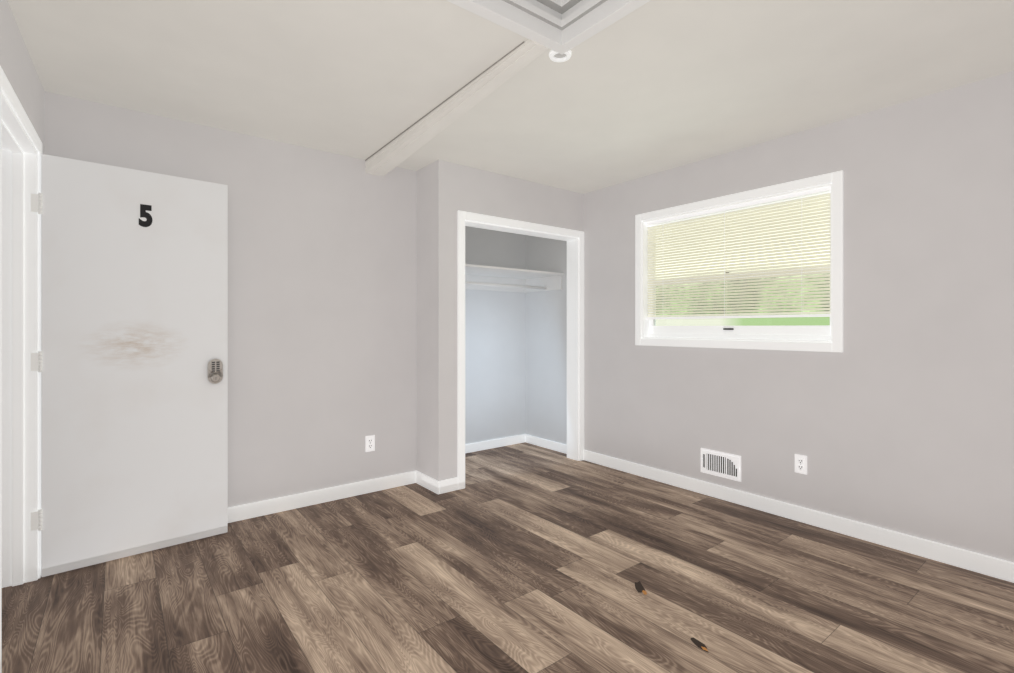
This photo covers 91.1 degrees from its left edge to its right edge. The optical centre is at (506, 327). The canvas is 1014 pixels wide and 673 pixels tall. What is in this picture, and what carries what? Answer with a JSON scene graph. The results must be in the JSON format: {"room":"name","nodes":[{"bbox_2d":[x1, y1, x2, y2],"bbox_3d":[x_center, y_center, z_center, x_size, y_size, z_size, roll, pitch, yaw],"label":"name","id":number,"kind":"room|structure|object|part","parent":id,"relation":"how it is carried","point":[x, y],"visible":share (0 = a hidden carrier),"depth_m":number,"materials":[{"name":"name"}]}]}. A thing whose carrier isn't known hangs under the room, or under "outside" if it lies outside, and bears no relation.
{"room":"empty bedroom","nodes":[
{"label":"empty bedroom","id":0,"kind":"room"},
{"bbox_2d":[0,0,43,153],"bbox_3d":[-1.030,-0.004,0.600,0.140,2.440,5.087,0,0,-36],"label":"wall","id":1,"kind":"structure","parent":0,"point":[16,62],"depth_m":2.06,"materials":[{"name":"paint"}]},
{"bbox_2d":[0,66,41,672],"bbox_3d":[-2.078,0.154,2.025,0.162,2.125,0.955,0,0,-36],"label":"door frame","id":2,"kind":"structure","parent":1,"relation":"in","point":[20,144],"depth_m":2.34,"materials":[{"name":"white wood"}]},
{"bbox_3d":[-2.078,0.154,2.025,0.190,2.125,0.959,0,0,-38],"label":"jamb trim","id":3,"kind":"part","parent":2,"relation":"part of","materials":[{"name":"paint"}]},
{"bbox_2d":[31,193,42,530],"bbox_3d":[-2.261,0.166,2.392,0.043,1.620,0.045,0,0,-41],"label":"door hinges","id":4,"kind":"object","parent":2,"relation":"attached to","point":[36,199],"depth_m":2.38,"materials":[{"name":"white metal"}]},
{"bbox_2d":[41,154,227,576],"bbox_3d":[-1.955,0.185,2.674,0.800,2.042,0.040,0,0,-41],"label":"door","id":5,"kind":"structure","parent":1,"relation":"in","point":[134,427],"depth_m":2.62,"materials":[{"name":"white wood"}]},
{"bbox_2d":[139,204,151,226],"bbox_3d":[-1.935,-0.596,2.663,0.060,0.120,0.002,0,0,-42],"label":"number","id":6,"kind":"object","parent":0,"point":[143,208],"depth_m":2.66,"materials":[{"name":"black metal"}]},
{"bbox_2d":[207,359,222,383],"bbox_3d":[-1.682,0.254,2.891,0.106,0.144,0.060,0,0,-41],"label":"door lock","id":7,"kind":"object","parent":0,"point":[215,366],"depth_m":2.86,"materials":[{"name":"silver metal"}]},
{"bbox_2d":[44,91,415,506],"bbox_3d":[-1.597,-0.004,3.293,2.143,2.440,0.140,0,0,-38],"label":"wall","id":8,"kind":"structure","parent":0,"point":[322,247],"depth_m":3.36,"materials":[{"name":"paint"}]},
{"bbox_2d":[365,435,374,451],"bbox_3d":[-1.007,0.856,3.660,0.070,0.115,0.009,0,0,-38],"label":"outlet","id":9,"kind":"object","parent":8,"relation":"attached to","point":[369,440],"visible":1,"depth_m":3.65,"materials":[{"name":"white plastic"}]},
{"bbox_2d":[416,160,582,480],"bbox_3d":[-0.048,-0.004,4.287,1.522,2.440,0.483,0,0,-38],"label":"wall","id":10,"kind":"structure","parent":0,"point":[443,188],"depth_m":3.75,"materials":[{"name":"paint"}]},
{"bbox_2d":[457,210,583,489],"bbox_3d":[0.123,0.171,4.195,1.360,2.090,0.160,0,0,-38],"label":"trim","id":11,"kind":"structure","parent":10,"relation":"attached to","point":[574,238],"depth_m":4.52,"materials":[{"name":"paint"}]},
{"bbox_2d":[2,442,1013,672],"bbox_3d":[-0.132,1.265,1.630,5.280,0.102,5.610,0,0,-38],"label":"floor","id":12,"kind":"structure","parent":0,"point":[534,565],"depth_m":2.26,"materials":[{"name":"wood"}]},
{"bbox_2d":[7,0,1013,193],"bbox_3d":[-0.132,-1.284,1.630,5.280,0.120,5.610,0,0,-38],"label":"ceiling","id":13,"kind":"structure","parent":0,"point":[668,84],"depth_m":2.39,"materials":[{"name":"paint"}]},
{"bbox_2d":[365,39,547,175],"bbox_3d":[-0.412,-1.177,2.914,0.202,0.098,1.936,0,0,-38],"label":"ceiling beam","id":14,"kind":"structure","parent":13,"relation":"attached to","point":[381,163],"depth_m":2.71,"materials":[{"name":"white paint"}]},
{"bbox_2d":[447,0,649,53],"bbox_3d":[0.165,-1.215,1.574,0.900,0.019,0.895,0,0,-38],"label":"trim","id":15,"kind":"structure","parent":13,"relation":"attached to","point":[476,7],"depth_m":1.97,"materials":[{"name":"white wood"}]},
{"bbox_2d":[478,0,625,40],"bbox_3d":[0.165,-1.403,1.574,0.840,0.362,0.835,0,0,-38],"label":"ceiling hatch","id":16,"kind":"object","parent":13,"relation":"attached to","point":[558,19],"visible":0.88,"depth_m":2.03,"materials":[{"name":"white wood"}]},
{"bbox_2d":[549,50,570,61],"bbox_3d":[0.237,-1.213,2.217,0.100,0.015,0.100,0,0,-38],"label":"recessed light","id":17,"kind":"object","parent":13,"relation":"in","point":[554,56],"depth_m":2.23,"materials":[{"name":"white plastic"}]},
{"bbox_2d":[465,226,566,444],"bbox_3d":[-0.180,-0.004,4.604,1.690,2.440,0.866,0,0,-38],"label":"wall","id":18,"kind":"structure","parent":0,"point":[516,342],"depth_m":5.01,"materials":[{"name":"paint"}]},
{"bbox_2d":[465,264,563,292],"bbox_3d":[-0.199,-0.445,4.596,1.450,0.160,0.575,0,0,-38],"label":"closet shelf","id":19,"kind":"object","parent":18,"relation":"attached to","point":[477,277],"visible":0.55,"depth_m":4.87,"materials":[{"name":"paint"}]},
{"bbox_3d":[-0.161,-0.391,4.547,1.414,0.052,0.052,0,0,-38],"label":"hang rail","id":20,"kind":"part","parent":19,"relation":"part of","materials":[{"name":"paint"}]},
{"bbox_2d":[465,434,566,453],"bbox_3d":[-0.153,1.174,4.536,1.450,0.086,0.726,0,0,-38],"label":"baseboard","id":21,"kind":"structure","parent":18,"relation":"attached to","point":[478,446],"depth_m":4.99,"materials":[{"name":"paint"}]},
{"bbox_2d":[583,71,1013,561],"bbox_3d":[2.131,-0.004,2.851,0.140,2.440,4.744,0,0,-38],"label":"wall","id":22,"kind":"structure","parent":0,"point":[908,429],"depth_m":2.82,"materials":[{"name":"paint"}]},
{"bbox_2d":[228,450,1013,582],"bbox_3d":[0.527,1.169,1.813,3.665,0.095,4.807,0,0,-38],"label":"baseboard","id":23,"kind":"structure","parent":22,"relation":"attached to","point":[965,559],"depth_m":3.23,"materials":[{"name":"paint"}]},
{"bbox_2d":[701,448,740,481],"bbox_3d":[1.507,0.972,3.521,0.016,0.177,0.299,0,0,-38],"label":"air vent","id":24,"kind":"object","parent":22,"relation":"in","point":[721,464],"visible":1,"depth_m":3.51,"materials":[{"name":"white plastic"}]},
{"bbox_2d":[635,170,842,351],"bbox_3d":[1.573,-0.387,3.551,0.156,1.070,1.486,0,0,-38],"label":"window","id":25,"kind":"structure","parent":22,"relation":"in","point":[804,337],"depth_m":3.39,"materials":[{"name":"paint"}]},
{"bbox_2d":[646,186,830,318],"bbox_3d":[1.557,-0.459,3.543,0.028,0.791,1.334,0,0,-38],"label":"window blinds","id":26,"kind":"object","parent":25,"relation":"attached to","point":[775,313],"depth_m":3.43,"materials":[{"name":"white plastic"}]},
{"bbox_2d":[795,454,806,474],"bbox_3d":[1.836,0.856,3.107,0.009,0.115,0.070,0,0,-38],"label":"outlet","id":27,"kind":"object","parent":22,"relation":"attached to","point":[800,460],"visible":1,"depth_m":3.10,"materials":[{"name":"white plastic"}]},
{"label":"outside","id":28,"kind":"structure","parent":0,"visible":0},
{"bbox_2d":[656,196,829,325],"bbox_3d":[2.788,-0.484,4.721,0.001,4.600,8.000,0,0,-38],"label":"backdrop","id":29,"kind":"structure","parent":28,"point":[780,321],"depth_m":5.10,"materials":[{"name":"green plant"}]}
]}

